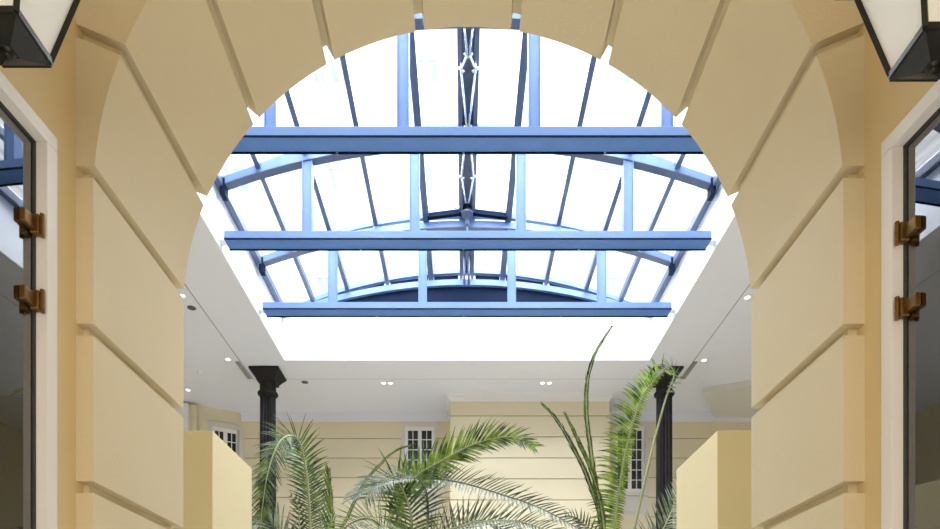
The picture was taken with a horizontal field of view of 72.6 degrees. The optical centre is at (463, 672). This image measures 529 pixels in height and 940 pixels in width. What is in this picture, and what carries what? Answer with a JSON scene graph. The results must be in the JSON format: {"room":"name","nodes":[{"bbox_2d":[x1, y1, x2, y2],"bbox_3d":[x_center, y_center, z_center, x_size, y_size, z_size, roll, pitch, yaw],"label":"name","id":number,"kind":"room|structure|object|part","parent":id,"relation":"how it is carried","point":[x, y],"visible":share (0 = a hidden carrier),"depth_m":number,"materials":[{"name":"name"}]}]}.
{"room":"hotel atrium","nodes":[
{"label":"hotel atrium","id":0,"kind":"room"},
{"bbox_2d":[0,12,82,528],"bbox_3d":[-1.847,-1.175,0.552,0.349,5.350,4.133,0,0,3],"label":"wall","id":1,"kind":"structure","parent":0,"point":[50,92],"depth_m":2.49,"materials":[{"name":"paint"}]},
{"bbox_2d":[0,71,56,528],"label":"door","id":2,"kind":"structure","parent":1,"relation":"in","point":[28,148],"depth_m":2.34,"materials":[{"name":"white paint"}]},
{"bbox_3d":[-1.631,-0.238,1.888,0.006,3.456,0.966,0,0,3],"label":"glass pane","id":3,"kind":"part","parent":2,"relation":"part of","materials":[{"name":"glass"}]},
{"bbox_3d":[-1.590,-1.375,2.332,0.021,0.048,0.057,0,0,3],"label":"hinge plate","id":4,"kind":"part","parent":2,"relation":"part of","materials":[{"name":"gold metal"}]},
{"bbox_3d":[-1.590,-1.655,2.332,0.021,0.048,0.057,0,0,3],"label":"hinge plate","id":5,"kind":"part","parent":2,"relation":"part of","materials":[{"name":"gold metal"}]},
{"bbox_2d":[0,0,80,67],"bbox_3d":[-1.359,-2.128,1.823,0.490,0.760,0.368,0,0,0],"label":"wall lantern","id":6,"kind":"object","parent":1,"relation":"attached to","point":[32,32],"visible":1,"depth_m":1.84,"materials":[{"name":"black metal"}]},
{"bbox_3d":[-1.298,-1.978,1.718,0.279,0.340,0.069,0,0,0],"label":"opal pane","id":7,"kind":"part","parent":6,"relation":"part of","materials":[{"name":"white glass"}]},
{"bbox_3d":[-1.298,-1.788,1.823,0.153,0.040,0.153,0,0,0],"label":"plate","id":8,"kind":"part","parent":6,"relation":"part of","materials":[{"name":"black metal"}]},
{"bbox_3d":[-1.192,-1.978,1.823,0.069,0.340,0.279,0,0,0],"label":"opal pane","id":9,"kind":"part","parent":6,"relation":"part of","materials":[{"name":"white glass"}]},
{"bbox_2d":[190,405,198,430],"bbox_3d":[-5.850,-1.817,8.390,3.300,6.635,10.020,0,0,0],"label":"wall","id":10,"kind":"structure","parent":0,"point":[194,409],"depth_m":12.15,"materials":[{"name":"beige paint"}]},
{"bbox_2d":[171,431,251,528],"bbox_3d":[-2.732,-0.198,5.465,1.535,3.395,0.930,0,0,0],"label":"wall","id":11,"kind":"structure","parent":0,"point":[217,483],"depth_m":5.02,"materials":[{"name":"paint"}]},
{"bbox_2d":[183,402,244,455],"bbox_3d":[-5.209,-1.817,12.280,1.900,6.635,0.140,0,0,-28],"label":"wall","id":12,"kind":"structure","parent":0,"point":[205,413],"depth_m":12.42,"materials":[{"name":"beige paint"}]},
{"bbox_2d":[174,403,189,430],"bbox_3d":[-5.350,-1.792,12.100,0.300,6.585,0.100,0,0,0],"label":"trim","id":13,"kind":"structure","parent":12,"relation":"attached to","point":[184,412],"depth_m":12.05,"materials":[{"name":"white paint"}]},
{"bbox_2d":[208,420,242,459],"bbox_3d":[-4.670,-4.150,12.523,0.640,1.440,0.145,0,0,-28],"label":"window","id":14,"kind":"structure","parent":12,"relation":"in","point":[226,432],"depth_m":12.55,"materials":[{"name":"white paint"}]},
{"bbox_3d":[-4.774,-4.140,12.473,0.168,1.160,0.006,0,0,-28],"label":"pane","id":15,"kind":"part","parent":14,"relation":"part of","materials":[{"name":"black glass"}]},
{"bbox_3d":[-4.678,-4.140,12.539,0.500,1.280,0.090,0,0,-28],"label":"frame","id":16,"kind":"part","parent":14,"relation":"part of","materials":[{"name":"white paint"}]},
{"bbox_3d":[-4.570,-4.140,12.583,0.168,1.160,0.006,0,0,-28],"label":"pane","id":17,"kind":"part","parent":14,"relation":"part of","materials":[{"name":"glass"}]},
{"bbox_2d":[177,215,757,412],"bbox_3d":[0.000,-5.285,8.367,15.000,0.370,10.065,0,0,0],"label":"ceiling","id":18,"kind":"structure","parent":0,"point":[333,385],"depth_m":10.69,"materials":[{"name":"paint"}]},
{"bbox_2d":[187,305,195,310],"bbox_3d":[-3.830,-5.131,9.000,0.120,0.008,0.120,0,0,0],"label":"ceiling vent","id":19,"kind":"object","parent":18,"relation":"in","point":[189,307],"visible":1,"depth_m":8.99,"materials":[{"name":"grey metal"}]},
{"bbox_2d":[235,361,250,378],"bbox_3d":[-3.740,-5.127,10.850,0.060,0.016,0.600,0,0,0],"label":"ceiling vent","id":20,"kind":"object","parent":18,"relation":"in","point":[240,366],"visible":1,"depth_m":10.82,"materials":[{"name":"grey metal"}]},
{"bbox_2d":[381,381,393,384],"bbox_3d":[-1.360,-5.131,11.320,0.230,0.008,0.110,0,0,0],"label":"recessed light","id":21,"kind":"object","parent":18,"relation":"in","point":[382,382],"visible":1,"depth_m":11.30,"materials":[{"name":"white paint"}]},
{"bbox_2d":[197,183,737,359],"bbox_3d":[0.045,-5.888,7.575,6.348,1.584,6.110,0,0,0],"label":"wall","id":22,"kind":"structure","parent":18,"relation":"attached to","point":[294,338],"depth_m":10.43,"materials":[{"name":"white paint"}]},
{"bbox_2d":[258,214,675,317],"bbox_3d":[0.045,-5.854,9.152,5.948,1.432,0.200,0,0,0],"label":"roof truss","id":23,"kind":"object","parent":22,"relation":"attached to","point":[332,308],"visible":0.61,"depth_m":9.10,"materials":[{"name":"blue metal"}]},
{"bbox_3d":[-2.885,-5.811,9.150,0.060,0.193,0.120,0,0,0],"label":"plate","id":24,"kind":"part","parent":23,"relation":"part of","materials":[{"name":"blue metal"}]},
{"bbox_3d":[-1.875,-5.688,9.150,0.116,0.876,0.110,0,0,0],"label":"post","id":25,"kind":"part","parent":23,"relation":"part of","materials":[{"name":"blue metal"}]},
{"bbox_3d":[-0.591,-5.783,9.150,0.116,1.067,0.110,0,0,0],"label":"post","id":26,"kind":"part","parent":23,"relation":"part of","materials":[{"name":"blue metal"}]},
{"bbox_3d":[0.681,-5.783,9.150,0.116,1.067,0.110,0,0,0],"label":"post","id":27,"kind":"part","parent":23,"relation":"part of","materials":[{"name":"blue metal"}]},
{"bbox_3d":[1.965,-5.688,9.150,0.116,0.876,0.110,0,0,0],"label":"post","id":28,"kind":"part","parent":23,"relation":"part of","materials":[{"name":"blue metal"}]},
{"bbox_3d":[2.975,-5.811,9.150,0.060,0.193,0.120,0,0,0],"label":"plate","id":29,"kind":"part","parent":23,"relation":"part of","materials":[{"name":"blue metal"}]},
{"bbox_2d":[214,29,720,301],"bbox_3d":[0.045,-6.195,7.625,6.010,0.811,6.010,0,0,0],"label":"frame","id":30,"kind":"structure","parent":22,"relation":"attached to","point":[442,285],"depth_m":8.81,"materials":[{"name":"metal"}]},
{"bbox_2d":[351,284,383,291],"bbox_3d":[-1.575,-6.279,10.470,0.540,0.174,0.020,0,0,0],"label":"light","id":31,"kind":"object","parent":30,"relation":"attached to","point":[369,285],"depth_m":10.46,"materials":[{"name":"white glass"}]},
{"bbox_2d":[390,277,427,284],"bbox_3d":[-0.897,-6.390,10.470,0.615,0.161,0.020,0,0,0],"label":"light","id":32,"kind":"object","parent":30,"relation":"on","point":[407,279],"depth_m":10.46,"materials":[{"name":"glass"}]},
{"bbox_2d":[434,275,457,279],"bbox_3d":[-0.292,-6.441,10.470,0.395,0.115,0.020,0,0,0],"label":"light","id":33,"kind":"object","parent":30,"relation":"on","point":[436,277],"depth_m":10.46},
{"bbox_3d":[0.045,-6.095,10.475,5.800,0.430,0.030,0,0,0],"label":"panel","id":34,"kind":"part","parent":30,"relation":"part of","materials":[{"name":"blue metal"}]},
{"bbox_2d":[428,29,506,285],"bbox_3d":[0.045,-6.248,7.508,1.127,0.704,4.819,0,0,0],"label":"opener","id":35,"kind":"object","parent":30,"relation":"attached to","point":[467,213],"visible":0.86,"depth_m":8.98,"materials":[{"name":"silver metal"}]},
{"bbox_3d":[-0.275,-6.520,8.990,0.482,0.080,0.020,0,0,0],"label":"cross rod","id":36,"kind":"part","parent":35,"relation":"part of","materials":[{"name":"silver metal"}]},
{"bbox_3d":[-0.275,-6.470,9.030,0.487,0.120,0.060,0,0,0],"label":"cross arm","id":37,"kind":"part","parent":35,"relation":"part of"},
{"bbox_3d":[0.002,-6.390,7.875,0.022,0.022,0.753,0,0,-5],"label":"rod","id":38,"kind":"part","parent":35,"relation":"part of","materials":[{"name":"silver metal"}]},
{"bbox_3d":[-0.003,-6.390,8.475,0.022,0.022,0.453,0,0,7],"label":"rod","id":39,"kind":"part","parent":35,"relation":"part of","materials":[{"name":"silver metal"}]},
{"bbox_3d":[0.002,-6.390,7.140,0.022,0.022,0.723,0,0,5],"label":"rod","id":40,"kind":"part","parent":35,"relation":"part of","materials":[{"name":"silver metal"}]},
{"bbox_3d":[0.005,-6.225,9.900,0.033,0.450,0.033,0,0,-22],"label":"drop rod","id":41,"kind":"part","parent":35,"relation":"part of","materials":[{"name":"blue metal"}]},
{"bbox_3d":[-0.004,-6.390,6.260,0.022,0.022,0.724,0,0,6],"label":"rod","id":42,"kind":"part","parent":35,"relation":"part of","materials":[{"name":"silver metal"}]},
{"bbox_3d":[0.075,-6.225,9.900,0.033,0.450,0.033,0,0,-22],"label":"drop rod","id":43,"kind":"part","parent":35,"relation":"part of","materials":[{"name":"blue metal"}]},
{"bbox_3d":[0.092,-6.390,8.475,0.022,0.022,0.453,0,0,-7],"label":"rod","id":44,"kind":"part","parent":35,"relation":"part of","materials":[{"name":"silver metal"}]},
{"bbox_3d":[0.093,-6.390,6.260,0.022,0.022,0.724,0,0,-6],"label":"rod","id":45,"kind":"part","parent":35,"relation":"part of","materials":[{"name":"silver metal"}]},
{"bbox_3d":[0.088,-6.390,7.875,0.022,0.022,0.753,0,0,5],"label":"rod","id":46,"kind":"part","parent":35,"relation":"part of","materials":[{"name":"silver metal"}]},
{"bbox_3d":[0.088,-6.390,7.140,0.022,0.022,0.723,0,0,-5],"label":"rod","id":47,"kind":"part","parent":35,"relation":"part of","materials":[{"name":"silver metal"}]},
{"bbox_3d":[0.365,-6.470,9.030,0.487,0.120,0.060,0,0,0],"label":"cross arm","id":48,"kind":"part","parent":35,"relation":"part of"},
{"bbox_3d":[0.365,-6.520,8.990,0.482,0.080,0.020,0,0,0],"label":"cross rod","id":49,"kind":"part","parent":35,"relation":"part of","materials":[{"name":"silver metal"}]},
{"bbox_2d":[475,275,498,279],"bbox_3d":[0.383,-6.441,10.470,0.395,0.115,0.020,0,0,0],"label":"light","id":50,"kind":"object","parent":30,"relation":"on","point":[487,277],"depth_m":10.46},
{"bbox_2d":[506,277,542,284],"bbox_3d":[0.988,-6.390,10.470,0.615,0.161,0.020,0,0,0],"label":"light","id":51,"kind":"object","parent":30,"relation":"on","point":[519,279],"depth_m":10.46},
{"bbox_2d":[549,283,581,291],"bbox_3d":[1.665,-6.279,10.470,0.540,0.174,0.020,0,0,0],"label":"light","id":52,"kind":"object","parent":30,"relation":"attached to","point":[550,284],"depth_m":10.46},
{"bbox_2d":[219,124,715,250],"bbox_3d":[0.045,-5.854,7.692,5.948,1.432,0.200,0,0,0],"label":"roof truss","id":53,"kind":"object","parent":22,"relation":"attached to","point":[307,239],"visible":0.58,"depth_m":7.65,"materials":[{"name":"blue metal"}]},
{"bbox_3d":[-2.885,-5.811,7.690,0.060,0.193,0.120,0,0,0],"label":"plate","id":54,"kind":"part","parent":53,"relation":"part of","materials":[{"name":"blue metal"}]},
{"bbox_3d":[-1.875,-5.688,7.690,0.116,0.876,0.110,0,0,0],"label":"post","id":55,"kind":"part","parent":53,"relation":"part of","materials":[{"name":"blue metal"}]},
{"bbox_3d":[-0.591,-5.783,7.690,0.116,1.067,0.110,0,0,0],"label":"post","id":56,"kind":"part","parent":53,"relation":"part of","materials":[{"name":"blue metal"}]},
{"bbox_3d":[0.681,-5.783,7.690,0.116,1.067,0.110,0,0,0],"label":"post","id":57,"kind":"part","parent":53,"relation":"part of","materials":[{"name":"blue metal"}]},
{"bbox_3d":[1.965,-5.688,7.690,0.116,0.876,0.110,0,0,0],"label":"post","id":58,"kind":"part","parent":53,"relation":"part of","materials":[{"name":"blue metal"}]},
{"bbox_3d":[2.975,-5.811,7.690,0.060,0.193,0.120,0,0,0],"label":"plate","id":59,"kind":"part","parent":53,"relation":"part of","materials":[{"name":"blue metal"}]},
{"bbox_2d":[231,13,703,153],"bbox_3d":[0.045,-5.854,6.242,5.948,1.432,0.200,0,0,0],"label":"roof truss","id":60,"kind":"object","parent":22,"relation":"attached to","point":[270,138],"visible":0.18,"depth_m":6.20,"materials":[{"name":"blue metal"}]},
{"bbox_3d":[-1.875,-5.688,6.240,0.116,0.876,0.110,0,0,0],"label":"post","id":61,"kind":"part","parent":60,"relation":"part of","materials":[{"name":"blue metal"}]},
{"bbox_3d":[-0.591,-5.783,6.240,0.116,1.067,0.110,0,0,0],"label":"post","id":62,"kind":"part","parent":60,"relation":"part of","materials":[{"name":"blue metal"}]},
{"bbox_3d":[0.681,-5.783,6.240,0.116,1.067,0.110,0,0,0],"label":"post","id":63,"kind":"part","parent":60,"relation":"part of","materials":[{"name":"blue metal"}]},
{"bbox_3d":[1.965,-5.688,6.240,0.116,0.876,0.110,0,0,0],"label":"post","id":64,"kind":"part","parent":60,"relation":"part of","materials":[{"name":"blue metal"}]},
{"bbox_2d":[185,284,749,378],"bbox_3d":[0.045,-5.120,7.249,7.436,0.031,7.738,0,0,0],"label":"trim","id":65,"kind":"structure","parent":18,"relation":"attached to","point":[185,284],"depth_m":9.47,"materials":[{"name":"white paint"}]},
{"bbox_2d":[540,381,551,384],"bbox_3d":[1.450,-5.131,11.320,0.230,0.008,0.110,0,0,0],"label":"recessed light","id":66,"kind":"object","parent":18,"relation":"in","point":[541,382],"visible":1,"depth_m":11.30,"materials":[{"name":"white paint"}]},
{"bbox_2d":[682,361,697,378],"bbox_3d":[3.820,-5.127,10.850,0.060,0.016,0.600,0,0,0],"label":"ceiling vent","id":67,"kind":"object","parent":18,"relation":"in","point":[694,363],"visible":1,"depth_m":10.79,"materials":[{"name":"grey metal"}]},
{"bbox_2d":[743,295,751,299],"bbox_3d":[3.870,-5.131,8.740,0.110,0.008,0.110,0,0,0],"label":"recessed light","id":68,"kind":"object","parent":18,"relation":"in","point":[746,297],"visible":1,"depth_m":8.74,"materials":[{"name":"white paint"}]},
{"bbox_2d":[76,0,864,528],"bbox_3d":[0.000,-1.910,2.970,13.200,6.820,0.820,0,0,0],"label":"wall","id":69,"kind":"structure","parent":0,"point":[773,91],"depth_m":2.90,"materials":[{"name":"beige paint"}]},
{"bbox_2d":[243,422,750,528],"bbox_3d":[1.440,-1.817,12.720,11.720,6.635,0.140,0,0,0],"label":"wall","id":70,"kind":"structure","parent":0,"point":[346,444],"depth_m":12.65,"materials":[{"name":"beige paint"}]},
{"bbox_2d":[401,421,437,514],"bbox_3d":[-0.875,-4.040,12.678,0.720,1.840,0.145,0,0,0],"label":"window","id":71,"kind":"structure","parent":70,"relation":"in","point":[412,432],"depth_m":12.65,"materials":[{"name":"white paint"}]},
{"bbox_3d":[-1.011,-4.220,12.683,0.208,1.180,0.006,0,0,0],"label":"pane","id":72,"kind":"part","parent":71,"relation":"part of","materials":[{"name":"glass"}]},
{"bbox_3d":[-0.875,-4.220,12.695,0.580,1.300,0.090,0,0,0],"label":"frame","id":73,"kind":"part","parent":71,"relation":"part of","materials":[{"name":"white paint"}]},
{"bbox_3d":[-0.739,-4.220,12.683,0.208,1.180,0.006,0,0,0],"label":"pane","id":74,"kind":"part","parent":71,"relation":"part of","materials":[{"name":"glass"}]},
{"bbox_2d":[240,412,750,421],"bbox_3d":[1.450,-5.050,12.615,11.700,0.170,0.070,0,0,0],"label":"trim","id":75,"kind":"structure","parent":70,"relation":"attached to","point":[245,416],"depth_m":12.62,"materials":[{"name":"paint"}]},
{"bbox_2d":[611,421,648,514],"bbox_3d":[3.280,-4.040,12.678,0.720,1.840,0.145,0,0,0],"label":"window","id":76,"kind":"structure","parent":70,"relation":"in","point":[639,460],"depth_m":12.65,"materials":[{"name":"white paint"}]},
{"bbox_3d":[3.144,-4.220,12.683,0.208,1.180,0.006,0,0,0],"label":"pane","id":77,"kind":"part","parent":76,"relation":"part of","materials":[{"name":"glass"}]},
{"bbox_3d":[3.280,-4.220,12.695,0.580,1.300,0.090,0,0,0],"label":"frame","id":78,"kind":"part","parent":76,"relation":"part of","materials":[{"name":"white paint"}]},
{"bbox_3d":[3.416,-4.220,12.683,0.208,1.180,0.006,0,0,0],"label":"pane","id":79,"kind":"part","parent":76,"relation":"part of","materials":[{"name":"glass"}]},
{"bbox_2d":[450,402,608,528],"bbox_3d":[1.210,-1.817,12.225,2.940,6.635,0.850,0,0,0],"label":"wall","id":80,"kind":"structure","parent":0,"point":[554,472],"depth_m":11.80,"materials":[{"name":"beige paint"}]},
{"bbox_2d":[445,393,613,415],"bbox_3d":[1.210,-5.070,12.185,3.100,0.130,0.930,0,0,0],"label":"trim","id":81,"kind":"structure","parent":80,"relation":"attached to","point":[450,397],"depth_m":11.77,"materials":[{"name":"white paint"}]},
{"bbox_2d":[676,431,763,528],"bbox_3d":[2.740,-0.198,5.485,1.520,3.395,0.970,0,0,0],"label":"wall","id":82,"kind":"structure","parent":0,"point":[713,486],"depth_m":5.00,"materials":[{"name":"paint"}]},
{"bbox_2d":[703,380,760,417],"bbox_3d":[5.800,-5.085,11.470,3.000,0.100,2.340,0,0,0],"label":"ceiling","id":83,"kind":"structure","parent":0,"point":[729,400],"depth_m":11.82,"materials":[{"name":"beige paint"}]},
{"bbox_2d":[857,24,935,528],"bbox_3d":[1.960,-1.175,0.552,0.349,5.350,4.153,0,0,-5],"label":"wall","id":84,"kind":"structure","parent":0,"point":[887,103],"depth_m":2.51,"materials":[{"name":"paint"}]},
{"bbox_2d":[854,0,939,81],"bbox_3d":[1.422,-2.110,1.847,0.507,0.760,0.368,0,0,0],"label":"wall lantern","id":85,"kind":"object","parent":84,"relation":"attached to","point":[904,35],"visible":1,"depth_m":1.86,"materials":[{"name":"black metal"}]},
{"bbox_3d":[1.248,-1.960,1.847,0.069,0.340,0.279,0,0,0],"label":"opal pane","id":86,"kind":"part","parent":85,"relation":"part of","materials":[{"name":"white glass"}]},
{"bbox_3d":[1.353,-1.770,1.847,0.153,0.040,0.153,0,0,0],"label":"plate","id":87,"kind":"part","parent":85,"relation":"part of","materials":[{"name":"black metal"}]},
{"bbox_3d":[1.353,-1.960,1.742,0.279,0.340,0.069,0,0,0],"label":"opal pane","id":88,"kind":"part","parent":85,"relation":"part of","materials":[{"name":"white glass"}]},
{"bbox_2d":[881,79,939,528],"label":"door","id":89,"kind":"structure","parent":84,"relation":"in","point":[910,154],"depth_m":2.37,"materials":[{"name":"white paint"}]},
{"bbox_3d":[1.647,-1.360,2.352,0.021,0.048,0.058,0,0,-5],"label":"hinge plate","id":90,"kind":"part","parent":89,"relation":"part of","materials":[{"name":"gold metal"}]},
{"bbox_3d":[1.647,-1.640,2.352,0.021,0.048,0.058,0,0,-5],"label":"hinge plate","id":91,"kind":"part","parent":89,"relation":"part of","materials":[{"name":"gold metal"}]},
{"bbox_3d":[1.703,-0.238,1.898,0.006,3.456,0.989,0,0,-5],"label":"glass pane","id":92,"kind":"part","parent":89,"relation":"part of","materials":[{"name":"clear glass"}]},
{"bbox_3d":[0.000,1.550,6.050,16.000,0.100,15.100,0,0,0],"label":"floor","id":93,"kind":"structure","parent":0,"visible":0},
{"bbox_2d":[248,366,286,528],"bbox_3d":[-3.330,-1.799,10.870,0.500,6.598,0.500,0,0,0],"label":"column","id":94,"kind":"structure","parent":93,"relation":"on","point":[269,378],"depth_m":10.76,"materials":[{"name":"black metal"}]},
{"bbox_2d":[645,366,683,528],"bbox_3d":[3.400,-1.799,10.870,0.500,6.598,0.500,0,0,0],"label":"column","id":95,"kind":"structure","parent":93,"relation":"on","point":[664,435],"depth_m":10.77,"materials":[{"name":"black metal"}]},
{"bbox_3d":[-1.639,1.190,6.900,0.800,0.620,0.800,0,0,0],"label":"planter","id":96,"kind":"object","parent":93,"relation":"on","visible":0},
{"bbox_2d":[252,414,414,528],"bbox_3d":[-1.968,-1.031,6.931,2.597,3.812,1.381,0,0,34],"label":"palm","id":97,"kind":"object","parent":96,"relation":"in","point":[286,447],"visible":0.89,"depth_m":6.72,"materials":[{"name":"green plant"}]},
{"bbox_3d":[-0.608,1.190,5.900,0.800,0.620,0.800,0,0,0],"label":"planter","id":98,"kind":"object","parent":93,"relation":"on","visible":0},
{"bbox_2d":[323,415,587,528],"bbox_3d":[-0.037,-0.699,5.462,2.178,3.149,1.721,0,0,0],"label":"palm","id":99,"kind":"object","parent":98,"relation":"in","point":[402,493],"visible":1,"depth_m":5.68,"materials":[{"name":"green plant"}]},
{"bbox_3d":[1.549,1.190,6.700,0.800,0.620,0.800,0,0,0],"label":"planter","id":100,"kind":"object","parent":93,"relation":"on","visible":0},
{"bbox_2d":[539,324,683,528],"bbox_3d":[1.808,-1.393,6.674,1.905,4.536,0.810,0,0,-19],"label":"palm","id":101,"kind":"object","parent":100,"relation":"on","point":[594,490],"visible":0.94,"depth_m":6.69,"materials":[{"name":"green plant"}]},
{"label":"outside","id":102,"kind":"structure","parent":0,"visible":0},
{"bbox_2d":[220,29,714,301],"bbox_3d":[0.000,-12.000,22.060,28.000,27.000,0.680,0,0,0],"label":"sky","id":103,"kind":"structure","parent":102,"point":[321,98],"depth_m":22.00,"materials":[{"name":"white"}]},
{"bbox_3d":[-7.900,-17.600,21.980,0.760,1.700,0.020,0,0,0],"label":"pane","id":104,"kind":"part","parent":103,"relation":"part of","materials":[{"name":"glass"}]},
{"bbox_3d":[-7.900,-16.885,21.860,1.000,0.510,0.280,0,0,0],"label":"balcony rail","id":105,"kind":"part","parent":103,"relation":"part of","materials":[{"name":"blue metal"}]},
{"bbox_3d":[-4.600,-13.185,21.860,1.000,0.510,0.280,0,0,0],"label":"balcony rail","id":106,"kind":"part","parent":103,"relation":"part of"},
{"bbox_3d":[-4.600,-20.585,21.860,1.000,0.510,0.280,0,0,0],"label":"balcony rail","id":107,"kind":"part","parent":103,"relation":"part of","materials":[{"name":"white"}]},
{"bbox_3d":[-4.600,-13.900,21.980,0.760,1.700,0.020,0,0,0],"label":"pane","id":108,"kind":"part","parent":103,"relation":"part of","materials":[{"name":"white glass"}]},
{"bbox_3d":[-4.600,-17.600,21.980,0.760,1.700,0.020,0,0,0],"label":"pane","id":109,"kind":"part","parent":103,"relation":"part of","materials":[{"name":"white"}]},
{"bbox_3d":[-4.600,-21.300,21.980,0.760,1.700,0.020,0,0,0],"label":"pane","id":110,"kind":"part","parent":103,"relation":"part of","materials":[{"name":"white glass"}]},
{"bbox_3d":[-4.600,-16.885,21.860,1.000,0.510,0.280,0,0,0],"label":"balcony rail","id":111,"kind":"part","parent":103,"relation":"part of","materials":[{"name":"white glass"}]},
{"bbox_3d":[-1.350,-16.885,21.860,1.000,0.510,0.280,0,0,0],"label":"balcony rail","id":112,"kind":"part","parent":103,"relation":"part of","materials":[{"name":"white glass"}]},
{"bbox_3d":[-1.350,-13.900,21.980,0.760,1.700,0.020,0,0,0],"label":"pane","id":113,"kind":"part","parent":103,"relation":"part of","materials":[{"name":"glass"}]},
{"bbox_3d":[-1.350,-21.300,21.980,0.760,1.700,0.020,0,0,0],"label":"pane","id":114,"kind":"part","parent":103,"relation":"part of","materials":[{"name":"white glass"}]},
{"bbox_3d":[-1.350,-20.585,21.860,1.000,0.510,0.280,0,0,0],"label":"balcony rail","id":115,"kind":"part","parent":103,"relation":"part of","materials":[{"name":"white glass"}]},
{"bbox_3d":[-1.350,-17.600,21.980,0.760,1.700,0.020,0,0,0],"label":"pane","id":116,"kind":"part","parent":103,"relation":"part of","materials":[{"name":"glass"}]},
{"bbox_3d":[5.200,-16.885,21.860,1.000,0.510,0.280,0,0,0],"label":"balcony rail","id":117,"kind":"part","parent":103,"relation":"part of","materials":[{"name":"white glass"}]},
{"bbox_3d":[5.200,-21.300,21.980,0.760,1.700,0.020,0,0,0],"label":"pane","id":118,"kind":"part","parent":103,"relation":"part of","materials":[{"name":"white glass"}]},
{"bbox_3d":[5.200,-17.600,21.980,0.760,1.700,0.020,0,0,0],"label":"pane","id":119,"kind":"part","parent":103,"relation":"part of","materials":[{"name":"white glass"}]},
{"bbox_3d":[5.200,-20.585,21.860,1.000,0.510,0.280,0,0,0],"label":"balcony rail","id":120,"kind":"part","parent":103,"relation":"part of","materials":[{"name":"white"}]},
{"bbox_3d":[5.200,-13.900,21.980,0.760,1.700,0.020,0,0,0],"label":"pane","id":121,"kind":"part","parent":103,"relation":"part of","materials":[{"name":"glass"}]},
{"bbox_3d":[5.200,-13.185,21.860,1.000,0.510,0.280,0,0,0],"label":"balcony rail","id":122,"kind":"part","parent":103,"relation":"part of","materials":[{"name":"white glass"}]},
{"bbox_3d":[8.500,-16.885,21.860,1.000,0.510,0.280,0,0,0],"label":"balcony rail","id":123,"kind":"part","parent":103,"relation":"part of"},
{"bbox_3d":[8.500,-17.600,21.980,0.760,1.700,0.020,0,0,0],"label":"pane","id":124,"kind":"part","parent":103,"relation":"part of","materials":[{"name":"white"}]}
]}

